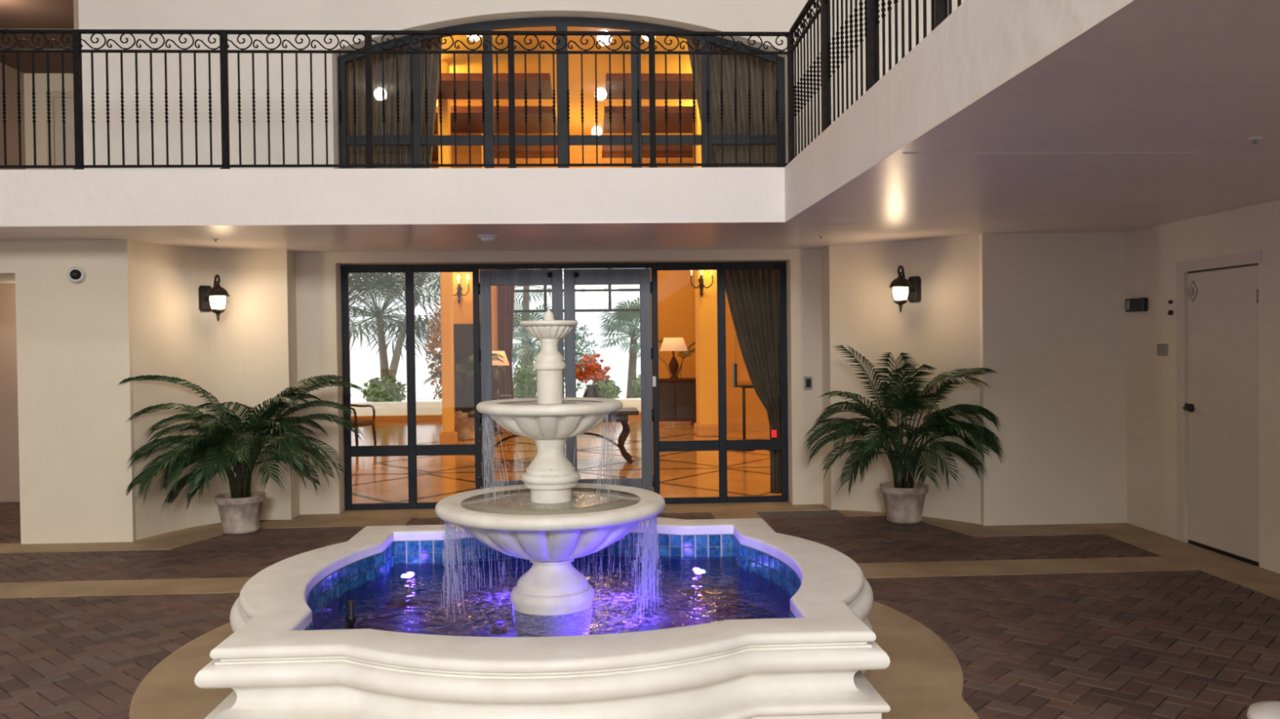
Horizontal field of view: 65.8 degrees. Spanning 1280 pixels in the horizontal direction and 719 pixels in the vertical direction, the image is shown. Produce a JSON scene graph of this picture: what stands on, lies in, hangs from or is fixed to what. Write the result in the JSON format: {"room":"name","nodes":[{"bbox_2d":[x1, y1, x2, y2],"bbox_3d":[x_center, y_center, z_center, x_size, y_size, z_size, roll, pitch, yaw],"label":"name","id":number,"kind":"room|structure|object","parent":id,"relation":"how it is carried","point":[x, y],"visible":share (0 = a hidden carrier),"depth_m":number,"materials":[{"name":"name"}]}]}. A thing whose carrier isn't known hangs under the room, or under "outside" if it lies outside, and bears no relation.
{"room":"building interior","nodes":[
{"label":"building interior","id":0,"kind":"room"},
{"bbox_2d":[0,0,74,73],"bbox_3d":[-7.166,-4.087,12.022,2.850,0.130,4.370,-1,1,-3],"label":"ceiling","id":1,"kind":"structure","parent":0,"point":[14,14],"depth_m":12.00,"materials":[{"name":"brown paint"}]},
{"bbox_2d":[0,0,79,502],"bbox_3d":[-7.163,-2.135,10.910,3.000,7.500,6.650,-1,1,-3],"label":"wall","id":2,"kind":"structure","parent":0,"point":[9,427],"depth_m":11.18,"materials":[{"name":"beige paint"}]},
{"bbox_2d":[23,73,73,169],"bbox_3d":[-7.251,-2.802,14.125,2.850,2.503,0.200,-1,1,-3],"label":"wall","id":3,"kind":"structure","parent":0,"point":[41,79],"depth_m":13.96,"materials":[{"name":"beige paint"}]},
{"bbox_2d":[45,90,75,169],"bbox_3d":[-7.759,-2.667,13.987,1.200,2.250,0.030,-1,1,-3],"label":"door","id":4,"kind":"structure","parent":3,"relation":"in","point":[56,124],"depth_m":13.95,"materials":[{"name":"paint"}]},
{"bbox_2d":[0,240,136,544],"bbox_3d":[-6.468,0.296,9.288,3.870,2.674,1.290,-1,1,-3],"label":"wall","id":5,"kind":"structure","parent":0,"point":[74,341],"depth_m":8.71,"materials":[{"name":"beige paint"}]},
{"bbox_2d":[66,266,85,284],"bbox_3d":[-4.932,-0.741,8.649,0.150,0.150,0.113,-1,1,-25],"label":"security camera","id":6,"kind":"object","parent":5,"relation":"attached to","point":[76,275],"visible":1,"depth_m":8.62,"materials":[{"name":"white plastic"}]},
{"bbox_2d":[130,240,299,540],"bbox_3d":[-4.046,0.265,9.475,1.639,2.674,0.349,-2,1,-44],"label":"wall","id":7,"kind":"structure","parent":0,"point":[248,357],"depth_m":9.57,"materials":[{"name":"beige paint"}]},
{"bbox_2d":[198,274,230,322],"bbox_3d":[-4.061,-0.579,9.424,0.393,0.453,0.216,0,1,43],"label":"wall lantern","id":8,"kind":"object","parent":7,"relation":"attached to","point":[214,300],"visible":1,"depth_m":9.34,"materials":[{"name":"brown metal"}]},
{"bbox_2d":[213,491,266,534],"bbox_3d":[-3.711,1.428,9.193,0.452,0.340,0.452,-1,1,-3],"label":"pot","id":9,"kind":"object","parent":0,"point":[240,513],"depth_m":9.06,"materials":[{"name":"ceramic"}]},
{"bbox_2d":[449,100,498,431],"bbox_3d":[-3.530,-1.886,21.258,0.650,6.600,3.140,-1,1,-3],"label":"wall","id":10,"kind":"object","parent":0,"point":[463,316],"visible":0.07,"depth_m":19.72,"materials":[{"name":"paint"}]},
{"bbox_2d":[453,274,469,304],"bbox_3d":[-3.590,-1.390,19.630,0.444,0.600,0.200,-1,1,-3],"label":"wall sconce","id":11,"kind":"object","parent":10,"relation":"attached to","point":[459,293],"visible":0.78,"depth_m":19.58,"materials":[{"name":"brown metal"}]},
{"bbox_2d":[434,106,557,134],"bbox_3d":[-3.892,-4.559,19.053,4.580,0.120,2.170,-1,1,-3],"label":"board","id":12,"kind":"object","parent":10,"relation":"attached to","point":[462,123],"visible":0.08,"depth_m":18.62,"materials":[{"name":"brown wood"}]},
{"bbox_2d":[497,285,515,399],"bbox_3d":[-3.167,-0.487,22.672,0.692,3.751,0.111,-1,1,-3],"label":"curtain","id":13,"kind":"object","parent":10,"relation":"hanging from","point":[505,294],"visible":0.28,"depth_m":22.67,"materials":[{"name":"fabric"}]},
{"bbox_2d":[78,0,965,514],"bbox_3d":[-0.527,-2.203,10.335,10.200,7.500,0.300,-1,1,-3],"label":"wall","id":14,"kind":"structure","parent":0,"point":[696,15],"depth_m":10.07,"materials":[{"name":"paint"}]},
{"bbox_2d":[341,264,482,510],"bbox_3d":[-2.385,0.288,10.362,1.420,2.560,0.050,-1,1,-3],"label":"window","id":15,"kind":"structure","parent":14,"relation":"in","point":[411,450],"depth_m":10.34,"materials":[{"name":"metal"}]},
{"bbox_2d":[477,269,564,488],"bbox_3d":[-1.243,0.299,10.400,0.886,2.488,0.085,-1,1,-3],"label":"door","id":16,"kind":"structure","parent":15,"relation":"attached to","point":[487,277],"depth_m":10.37,"materials":[{"name":"metal"}]},
{"bbox_2d":[337,17,785,168],"bbox_3d":[-0.798,-2.580,10.396,4.667,2.023,0.070,-1,1,-3],"label":"window","id":17,"kind":"structure","parent":14,"relation":"in","point":[561,24],"depth_m":10.36,"materials":[{"name":"metal"}]},
{"bbox_2d":[478,262,651,269],"bbox_3d":[-0.787,-0.984,10.421,1.810,0.055,0.050,-1,1,-3],"label":"trim","id":18,"kind":"structure","parent":14,"relation":"attached to","point":[589,265],"depth_m":10.40,"materials":[{"name":"metal"}]},
{"bbox_2d":[650,262,788,504],"bbox_3d":[0.848,0.248,10.508,1.436,2.560,0.070,-1,1,-3],"label":"window","id":19,"kind":"structure","parent":14,"relation":"in","point":[722,445],"depth_m":10.50,"materials":[{"name":"metal"}]},
{"bbox_2d":[563,268,654,491],"bbox_3d":[-0.323,0.287,10.444,0.934,2.488,0.085,-1,1,-3],"label":"door","id":20,"kind":"structure","parent":19,"relation":"attached to","point":[642,277],"depth_m":10.44,"materials":[{"name":"metal"}]},
{"bbox_2d":[724,269,781,493],"bbox_3d":[1.210,0.194,10.799,0.671,2.552,0.115,-1,1,-3],"label":"curtain","id":21,"kind":"object","parent":14,"relation":"hanging from","point":[753,296],"visible":0.8,"depth_m":10.79,"materials":[{"name":"grey fabric"}]},
{"bbox_2d":[804,376,812,389],"bbox_3d":[1.754,0.246,10.316,0.086,0.136,0.031,-1,1,-3],"label":"keypad","id":22,"kind":"object","parent":14,"relation":"attached to","point":[807,380],"visible":1,"depth_m":10.31,"materials":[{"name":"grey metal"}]},
{"bbox_2d":[351,133,695,421],"bbox_3d":[-1.139,-1.942,23.046,14.000,6.600,0.200,-1,1,-3],"label":"wall","id":23,"kind":"structure","parent":0,"point":[676,293],"depth_m":23.04,"materials":[{"name":"paint"}]},
{"bbox_2d":[431,145,557,160],"bbox_3d":[-4.022,-4.598,21.725,4.580,0.120,2.120,-1,1,-3],"label":"board","id":24,"kind":"object","parent":23,"relation":"attached to","point":[533,151],"visible":0.1,"depth_m":21.70,"materials":[{"name":"brown wood"}]},
{"bbox_2d":[513,284,639,312],"bbox_3d":[-1.472,-0.548,23.050,3.370,3.580,0.050,-1,1,-3],"label":"window","id":25,"kind":"structure","parent":23,"relation":"in","point":[609,290],"depth_m":23.03,"materials":[{"name":"metal"}]},
{"bbox_2d":[601,145,693,158],"bbox_3d":[1.471,-4.667,21.991,4.620,0.120,2.120,-1,1,-3],"label":"board","id":26,"kind":"object","parent":23,"relation":"attached to","point":[617,151],"visible":0.16,"depth_m":21.84,"materials":[{"name":"brown wood"}]},
{"bbox_2d":[492,26,630,31],"bbox_3d":[-0.692,-5.192,12.971,14.400,0.200,5.070,-1,1,-3],"label":"ceiling","id":27,"kind":"structure","parent":0,"point":[530,28],"depth_m":15.34,"materials":[{"name":"white paint"}]},
{"bbox_2d":[436,35,693,133],"bbox_3d":[-1.000,-5.286,19.298,14.400,0.200,7.600,-1,1,-3],"label":"wall","id":28,"kind":"structure","parent":0,"point":[461,60],"depth_m":17.31,"materials":[{"name":"paint"}]},
{"bbox_2d":[0,417,1279,718],"bbox_3d":[-1.621,1.653,8.056,16.500,0.125,30.200,-1,1,-3],"label":"floor","id":29,"kind":"structure","parent":0,"point":[971,620],"depth_m":6.53,"materials":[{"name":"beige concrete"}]},
{"bbox_2d":[117,374,367,534],"bbox_3d":[-3.453,0.862,8.960,1.249,1.474,1.976,0,1,45],"label":"potted palm","id":30,"kind":"object","parent":29,"relation":"on","point":[240,509],"visible":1,"depth_m":8.95,"materials":[{"name":"plant"}]},
{"bbox_2d":[351,404,376,445],"bbox_3d":[-4.847,0.925,16.600,0.609,1.152,0.616,0,1,17],"label":"armchair","id":31,"kind":"object","parent":29,"relation":"on","point":[357,422],"visible":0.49,"depth_m":16.64,"materials":[{"name":"brown wood"}]},
{"bbox_2d":[437,61,457,444],"bbox_3d":[-3.367,-1.825,17.182,0.260,6.600,0.380,-1,1,-3],"label":"pillar","id":32,"kind":"structure","parent":29,"relation":"on","point":[448,436],"depth_m":17.06,"materials":[{"name":"paint"}]},
{"bbox_2d":[437,73,552,99],"bbox_3d":[-3.772,-4.522,16.581,4.580,0.120,1.620,-1,1,-3],"label":"board","id":33,"kind":"object","parent":32,"relation":"attached to","point":[447,79],"visible":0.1,"depth_m":16.20,"materials":[{"name":"brown wood"}]},
{"bbox_2d":[421,353,505,439],"bbox_3d":[-3.193,0.666,18.066,1.566,1.583,1.550,-1,1,-3],"label":"potted palm","id":34,"kind":"object","parent":29,"relation":"on","point":[464,426],"visible":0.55,"depth_m":17.92,"materials":[{"name":"plant"}]},
{"bbox_2d":[454,410,475,439],"bbox_3d":[-3.163,1.207,18.088,0.525,0.500,0.525,-1,1,-3],"label":"pot","id":35,"kind":"object","parent":34,"relation":"on","point":[464,426],"depth_m":17.91,"materials":[{"name":"ceramic"}]},
{"bbox_2d":[492,394,511,434],"bbox_3d":[-2.818,1.066,19.204,0.660,0.740,0.660,-1,1,-3],"label":"side table","id":36,"kind":"object","parent":29,"relation":"on","point":[500,396],"visible":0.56,"depth_m":19.10,"materials":[{"name":"brown wood"}]},
{"bbox_2d":[492,351,509,395],"bbox_3d":[-2.828,0.266,19.192,0.600,0.860,0.600,-1,1,-3],"label":"table lamp","id":37,"kind":"object","parent":36,"relation":"on","point":[495,383],"visible":0.62,"depth_m":19.09,"materials":[{"name":"brown fabric"}]},
{"bbox_2d":[194,310,890,718],"bbox_3d":[-0.462,0.670,5.575,3.458,1.900,3.458,-1,1,-15],"label":"fountain","id":38,"kind":"object","parent":29,"relation":"on","point":[553,595],"visible":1,"depth_m":5.13,"materials":[{"name":"stone"}]},
{"bbox_2d":[398,573,414,603],"bbox_3d":[-1.526,1.496,6.466,0.100,0.186,0.100,-1,1,-3],"label":"lamp","id":39,"kind":"object","parent":38,"relation":"on","point":[406,580],"depth_m":6.45,"materials":[{"name":"white"}]},
{"bbox_2d":[490,620,507,635],"bbox_3d":[-0.821,1.558,5.771,0.100,0.066,0.100,-1,1,-3],"label":"lamp","id":40,"kind":"object","parent":38,"relation":"on","point":[499,628],"depth_m":5.73,"materials":[{"name":"purple"}]},
{"bbox_2d":[194,532,890,718],"bbox_3d":[-0.453,1.424,5.586,3.470,0.392,3.470,-1,1,-3],"label":"basin","id":41,"kind":"object","parent":38,"relation":"in","point":[401,586],"depth_m":4.32,"materials":[{"name":"stone"}]},
{"bbox_2d":[524,325,573,339],"bbox_3d":[-0.511,-0.151,5.560,0.274,0.073,0.276,-1,1,-3],"label":"bowl","id":42,"kind":"object","parent":38,"relation":"on","point":[540,332],"depth_m":5.47,"materials":[{"name":"stone"}]},
{"bbox_2d":[488,412,610,439],"bbox_3d":[-0.505,0.365,5.568,0.694,0.150,0.704,-1,1,-3],"label":"bowl","id":43,"kind":"object","parent":38,"relation":"on","point":[549,427],"depth_m":5.34,"materials":[{"name":"stone"}]},
{"bbox_2d":[496,550,603,601],"bbox_3d":[-0.519,1.199,5.754,0.605,0.362,0.292,-1,1,-3],"label":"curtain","id":44,"kind":"object","parent":38,"relation":"hanging from","point":[504,594],"depth_m":5.70,"materials":[{"name":"white stone"}]},
{"bbox_2d":[478,411,622,508],"bbox_3d":[-0.502,0.536,5.566,0.808,0.511,0.777,-1,1,-3],"label":"water","id":45,"kind":"object","parent":38,"relation":"hanging from","point":[550,477],"depth_m":5.45,"materials":[{"name":"clear liquid"}]},
{"bbox_2d":[459,520,641,561],"bbox_3d":[-0.498,0.984,5.578,1.107,0.263,1.107,-1,1,-3],"label":"bowl","id":46,"kind":"object","parent":38,"relation":"on","point":[560,545],"depth_m":5.20,"materials":[{"name":"stone"}]},
{"bbox_2d":[440,512,663,626],"bbox_3d":[-0.496,1.112,5.582,1.261,0.546,1.239,-1,1,-3],"label":"water","id":47,"kind":"object","parent":38,"relation":"hanging from","point":[553,588],"depth_m":5.37,"materials":[{"name":"clear liquid"}]},
{"bbox_2d":[621,622,639,632],"bbox_3d":[-0.057,1.550,5.707,0.100,0.066,0.100,-1,1,-3],"label":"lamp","id":48,"kind":"object","parent":38,"relation":"on","point":[628,627],"depth_m":5.68,"materials":[{"name":"purple"}]},
{"bbox_2d":[692,569,707,598],"bbox_3d":[0.395,1.473,6.489,0.100,0.186,0.100,-1,1,-3],"label":"lamp","id":49,"kind":"object","parent":38,"relation":"on","point":[704,577],"depth_m":6.47,"materials":[{"name":"white"}]},
{"bbox_2d":[467,407,639,465],"bbox_3d":[-1.228,1.117,14.275,2.400,0.767,0.800,-1,1,-3],"label":"console table","id":50,"kind":"object","parent":29,"relation":"on","point":[623,414],"visible":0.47,"depth_m":14.01,"materials":[{"name":"brown wood"}]},
{"bbox_2d":[575,353,610,398],"bbox_3d":[-0.693,0.322,14.303,0.545,0.808,0.559,-1,1,-3],"label":"flower vase","id":51,"kind":"object","parent":50,"relation":"on","point":[590,364],"visible":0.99,"depth_m":14.21,"materials":[{"name":"red plant"}]},
{"bbox_2d":[633,340,695,377],"bbox_3d":[0.749,0.457,21.951,1.849,1.789,1.165,-1,1,-3],"label":"potted palm","id":52,"kind":"object","parent":29,"relation":"on","point":[688,348],"visible":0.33,"depth_m":22.02,"materials":[{"name":"plant"}]},
{"bbox_2d":[651,377,696,425],"bbox_3d":[0.724,0.884,20.866,1.000,0.970,0.598,-1,1,-3],"label":"base cabinet","id":53,"kind":"object","parent":29,"relation":"on","point":[677,397],"visible":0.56,"depth_m":20.61,"materials":[{"name":"brown wood"}]},
{"bbox_2d":[659,337,688,378],"bbox_3d":[0.712,-0.031,20.861,0.600,0.860,0.600,-1,1,-3],"label":"table lamp","id":54,"kind":"object","parent":53,"relation":"on","point":[673,344],"visible":1,"depth_m":20.70,"materials":[{"name":"brown wood"}]},
{"bbox_2d":[693,99,718,436],"bbox_3d":[1.231,-1.897,18.355,0.460,6.600,0.680,-1,1,-3],"label":"pillar","id":55,"kind":"structure","parent":29,"relation":"on","point":[706,424],"depth_m":18.08,"materials":[{"name":"paint"}]},
{"bbox_2d":[690,270,713,297],"bbox_3d":[1.116,-1.420,17.956,0.444,0.600,0.200,-1,1,-3],"label":"wall sconce","id":56,"kind":"object","parent":55,"relation":"attached to","point":[701,286],"visible":0.78,"depth_m":17.90,"materials":[{"name":"brown metal"}]},
{"bbox_2d":[732,363,769,451],"bbox_3d":[2.067,0.742,15.732,1.170,1.380,0.340,-1,1,-3],"label":"stand","id":57,"kind":"object","parent":29,"relation":"on","point":[734,365],"visible":0.39,"depth_m":15.69,"materials":[{"name":"black metal"}]},
{"bbox_2d":[802,345,1004,524],"bbox_3d":[2.429,0.696,9.031,1.842,1.666,1.058,-1,1,-3],"label":"potted palm","id":58,"kind":"object","parent":29,"relation":"on","point":[904,500],"visible":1,"depth_m":9.06,"materials":[{"name":"plant"}]},
{"bbox_2d":[1246,701,1279,718],"bbox_3d":[2.369,1.439,3.561,0.320,0.358,0.320,-1,1,-3],"label":"stone bollard","id":59,"kind":"object","parent":29,"relation":"on","point":[1264,709],"visible":1,"depth_m":3.59,"materials":[{"name":"white stone"}]},
{"bbox_2d":[0,0,1279,252],"bbox_3d":[-1.625,-0.986,1.774,12.850,0.013,16.730,-1,1,-3],"label":"ceiling","id":60,"kind":"structure","parent":0,"point":[1144,117],"depth_m":5.68,"materials":[{"name":"paint"}]},
{"bbox_2d":[478,234,497,241],"bbox_3d":[-1.334,-1.064,8.681,0.170,0.057,0.170,-1,1,-3],"label":"smoke detector","id":61,"kind":"object","parent":60,"relation":"attached to","point":[485,237],"visible":1,"depth_m":8.63,"materials":[{"name":"white plastic"}]},
{"bbox_2d":[1247,136,1262,144],"bbox_3d":[3.007,-1.070,4.836,0.064,0.028,0.064,-1,1,-3],"label":"sprinkler head","id":62,"kind":"object","parent":60,"relation":"attached to","point":[1254,139],"visible":1,"depth_m":4.83},
{"bbox_2d":[603,106,695,133],"bbox_3d":[1.601,-4.627,19.319,4.620,0.120,2.170,-1,1,-3],"label":"board","id":63,"kind":"object","parent":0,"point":[617,123],"visible":0.16,"depth_m":18.75,"materials":[{"name":"brown wood"}]},
{"bbox_2d":[604,73,696,99],"bbox_3d":[1.721,-4.590,16.847,4.620,0.120,1.620,-1,1,-3],"label":"board","id":64,"kind":"object","parent":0,"point":[616,79],"visible":0.18,"depth_m":16.30,"materials":[{"name":"brown wood"}]},
{"bbox_2d":[724,289,769,431],"bbox_3d":[3.727,-1.940,19.207,4.650,6.600,0.340,-1,1,-3],"label":"wall","id":65,"kind":"structure","parent":0,"point":[756,415],"depth_m":19.02,"materials":[{"name":"paint"}]},
{"bbox_2d":[821,234,980,524],"bbox_3d":[2.448,0.186,9.644,1.746,2.674,0.239,0,1,44],"label":"wall","id":66,"kind":"structure","parent":0,"point":[940,331],"depth_m":9.68,"materials":[{"name":"beige paint"}]},
{"bbox_2d":[888,265,920,312],"bbox_3d":[2.528,-0.666,9.431,0.216,0.453,0.393,0,1,43],"label":"wall lantern","id":67,"kind":"object","parent":66,"relation":"attached to","point":[903,288],"visible":1,"depth_m":9.35,"materials":[{"name":"brown metal"}]},
{"bbox_2d":[879,481,928,524],"bbox_3d":[2.489,1.354,9.323,0.452,0.340,0.452,-1,1,-3],"label":"pot","id":68,"kind":"object","parent":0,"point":[904,502],"depth_m":9.18,"materials":[{"name":"ceramic"}]},
{"bbox_2d":[978,232,1126,525],"bbox_3d":[3.766,0.169,9.743,1.340,2.674,1.370,-1,1,-3],"label":"wall","id":69,"kind":"structure","parent":0,"point":[1052,313],"depth_m":9.06,"materials":[{"name":"beige paint"}]},
{"bbox_2d":[0,0,1128,225],"bbox_3d":[-1.528,-1.210,1.775,13.050,0.433,16.730,-1,1,-3],"label":"balcony","id":70,"kind":"object","parent":69,"relation":"attached to","point":[980,44],"visible":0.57,"depth_m":7.77,"materials":[{"name":"paint"}]},
{"bbox_2d":[0,29,795,169],"bbox_3d":[-2.156,-2.063,7.875,6.842,1.100,0.068,-1,1,-3],"label":"balcony railing","id":71,"kind":"object","parent":70,"relation":"on","point":[77,51],"visible":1,"depth_m":7.86,"materials":[{"name":"black metal"}]},
{"bbox_2d":[789,0,961,157],"bbox_3d":[1.368,-2.062,5.135,0.068,1.100,5.679,-1,1,-3],"label":"balcony railing","id":72,"kind":"object","parent":70,"relation":"on","point":[939,7],"visible":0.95,"depth_m":6.50,"materials":[{"name":"black metal"}]},
{"bbox_2d":[1125,200,1279,573],"bbox_3d":[4.879,-2.139,2.073,0.200,7.500,16.730,-1,1,-3],"label":"wall","id":73,"kind":"structure","parent":0,"point":[1153,254],"depth_m":8.37,"materials":[{"name":"beige paint"}]},
{"bbox_2d":[1124,297,1147,312],"bbox_3d":[4.441,-0.488,8.855,0.062,0.120,0.290,-1,1,-3],"label":"alarm box","id":74,"kind":"object","parent":73,"relation":"attached to","point":[1136,304],"visible":1,"depth_m":8.80,"materials":[{"name":"black plastic"}]},
{"bbox_2d":[1156,343,1168,355],"bbox_3d":[4.488,-0.083,8.497,0.012,0.100,0.150,-1,1,-3],"label":"switch plate","id":75,"kind":"object","parent":73,"relation":"attached to","point":[1162,348],"visible":1,"depth_m":8.48,"materials":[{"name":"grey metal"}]},
{"bbox_2d":[1167,300,1173,315],"bbox_3d":[4.482,-0.438,8.362,0.028,0.127,0.044,-1,1,-3],"label":"sensor","id":76,"kind":"object","parent":73,"relation":"attached to","point":[1170,312],"visible":1,"depth_m":8.35,"materials":[{"name":"black plastic"}]},
{"bbox_2d":[1176,249,1262,566],"bbox_3d":[4.593,0.359,7.771,0.243,2.335,1.045,-1,1,-3],"label":"door","id":77,"kind":"structure","parent":73,"relation":"in","point":[1217,297],"depth_m":7.76,"materials":[{"name":"white paint"}]},
{"bbox_3d":[-0.802,-1.503,10.748,4.675,0.100,0.410,-1,1,-3],"label":"floor","id":78,"kind":"structure","parent":0,"visible":0},
{"bbox_2d":[346,37,442,168],"bbox_3d":[-2.629,-2.585,10.651,1.058,2.099,0.114,-1,1,-3],"label":"curtain","id":79,"kind":"object","parent":78,"relation":"on","point":[389,60],"visible":0.34,"depth_m":10.64,"materials":[{"name":"grey fabric"}]},
{"bbox_2d":[686,39,777,167],"bbox_3d":[0.997,-2.630,10.826,1.018,2.100,0.114,-1,1,-3],"label":"curtain","id":80,"kind":"object","parent":78,"relation":"on","point":[728,60],"visible":0.44,"depth_m":10.82,"materials":[{"name":"grey fabric"}]},
{"label":"outside","id":81,"kind":"structure","parent":0,"visible":0},
{"bbox_2d":[350,373,640,402],"bbox_3d":[-1.996,1.234,41.575,60.000,0.200,36.800,-1,1,-3],"label":"ground","id":82,"kind":"structure","parent":81,"point":[424,393],"depth_m":42.66,"materials":[{"name":"white"}]},
{"bbox_2d":[361,374,406,402],"bbox_3d":[-6.911,0.923,26.622,1.285,1.004,1.281,-1,1,-3],"label":"shrub","id":83,"kind":"object","parent":82,"relation":"on","point":[379,391],"visible":0.88,"depth_m":26.31,"materials":[{"name":"green plant"}]},
{"bbox_2d":[348,272,440,382],"bbox_3d":[-8.010,-1.081,29.694,5.135,4.955,5.020,0,1,41],"label":"palm","id":84,"kind":"object","parent":82,"relation":"on","point":[378,282],"visible":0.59,"depth_m":29.40,"materials":[{"name":"green plant"}]},
{"bbox_2d":[377,272,440,379],"bbox_3d":[-7.593,-1.795,35.244,3.817,6.260,3.829,-1,1,-42],"label":"palm","id":85,"kind":"object","parent":82,"relation":"on","point":[393,370],"visible":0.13,"depth_m":35.02,"materials":[{"name":"green plant"}]},
{"bbox_2d":[422,297,441,399],"bbox_3d":[-5.280,-0.180,26.687,1.089,3.165,1.071,-1,1,-3],"label":"shrub","id":86,"kind":"object","parent":82,"relation":"on","point":[433,339],"visible":0.35,"depth_m":26.48,"materials":[{"name":"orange plant"}]},
{"bbox_2d":[351,398,640,416],"bbox_3d":[-1.233,1.203,25.791,18.000,0.330,0.400,-1,1,-3],"label":"kerb","id":87,"kind":"object","parent":82,"relation":"on","point":[384,408],"depth_m":25.36,"materials":[{"name":"white"}]},
{"bbox_2d":[512,357,537,398],"bbox_3d":[-3.029,0.658,26.810,1.190,1.435,1.156,-1,1,-3],"label":"shrub","id":88,"kind":"object","parent":82,"relation":"on","point":[527,384],"visible":0.69,"depth_m":26.47,"materials":[{"name":"green plant"}]},
{"bbox_2d":[511,297,578,397],"bbox_3d":[-3.283,-0.250,29.063,3.171,3.197,3.267,-1,1,-3],"label":"palm","id":89,"kind":"object","parent":82,"relation":"on","point":[531,353],"visible":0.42,"depth_m":28.66,"materials":[{"name":"green plant"}]},
{"bbox_2d":[514,268,576,398],"bbox_3d":[-3.648,-1.366,32.241,3.522,5.331,3.142,-1,1,-3],"label":"palm","id":90,"kind":"object","parent":82,"relation":"on","point":[526,297],"visible":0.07,"depth_m":32.00,"materials":[{"name":"green plant"}]},
{"bbox_2d":[563,319,597,394],"bbox_3d":[-2.234,-0.023,31.950,1.813,2.619,1.831,-1,1,-3],"label":"shrub","id":91,"kind":"object","parent":82,"relation":"on","point":[580,354],"visible":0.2,"depth_m":31.72,"materials":[{"name":"green plant"}]},
{"bbox_2d":[583,378,622,398],"bbox_3d":[-0.997,0.913,26.591,1.071,0.908,1.103,-1,1,-3],"label":"shrub","id":92,"kind":"object","parent":82,"relation":"on","point":[605,389],"visible":0.41,"depth_m":26.34,"materials":[{"name":"green plant"}]},
{"bbox_2d":[596,296,640,398],"bbox_3d":[-0.091,-0.287,29.424,2.598,3.184,2.556,-1,1,-3],"label":"palm","id":93,"kind":"object","parent":82,"relation":"on","point":[624,318],"visible":0.62,"depth_m":29.27,"materials":[{"name":"green plant"}]},
{"bbox_2d":[627,373,640,398],"bbox_3d":[0.290,0.798,26.929,1.277,1.090,1.237,-1,1,-3],"label":"shrub","id":94,"kind":"object","parent":82,"relation":"on","point":[637,385],"visible":0.16,"depth_m":26.76,"materials":[{"name":"green plant"}]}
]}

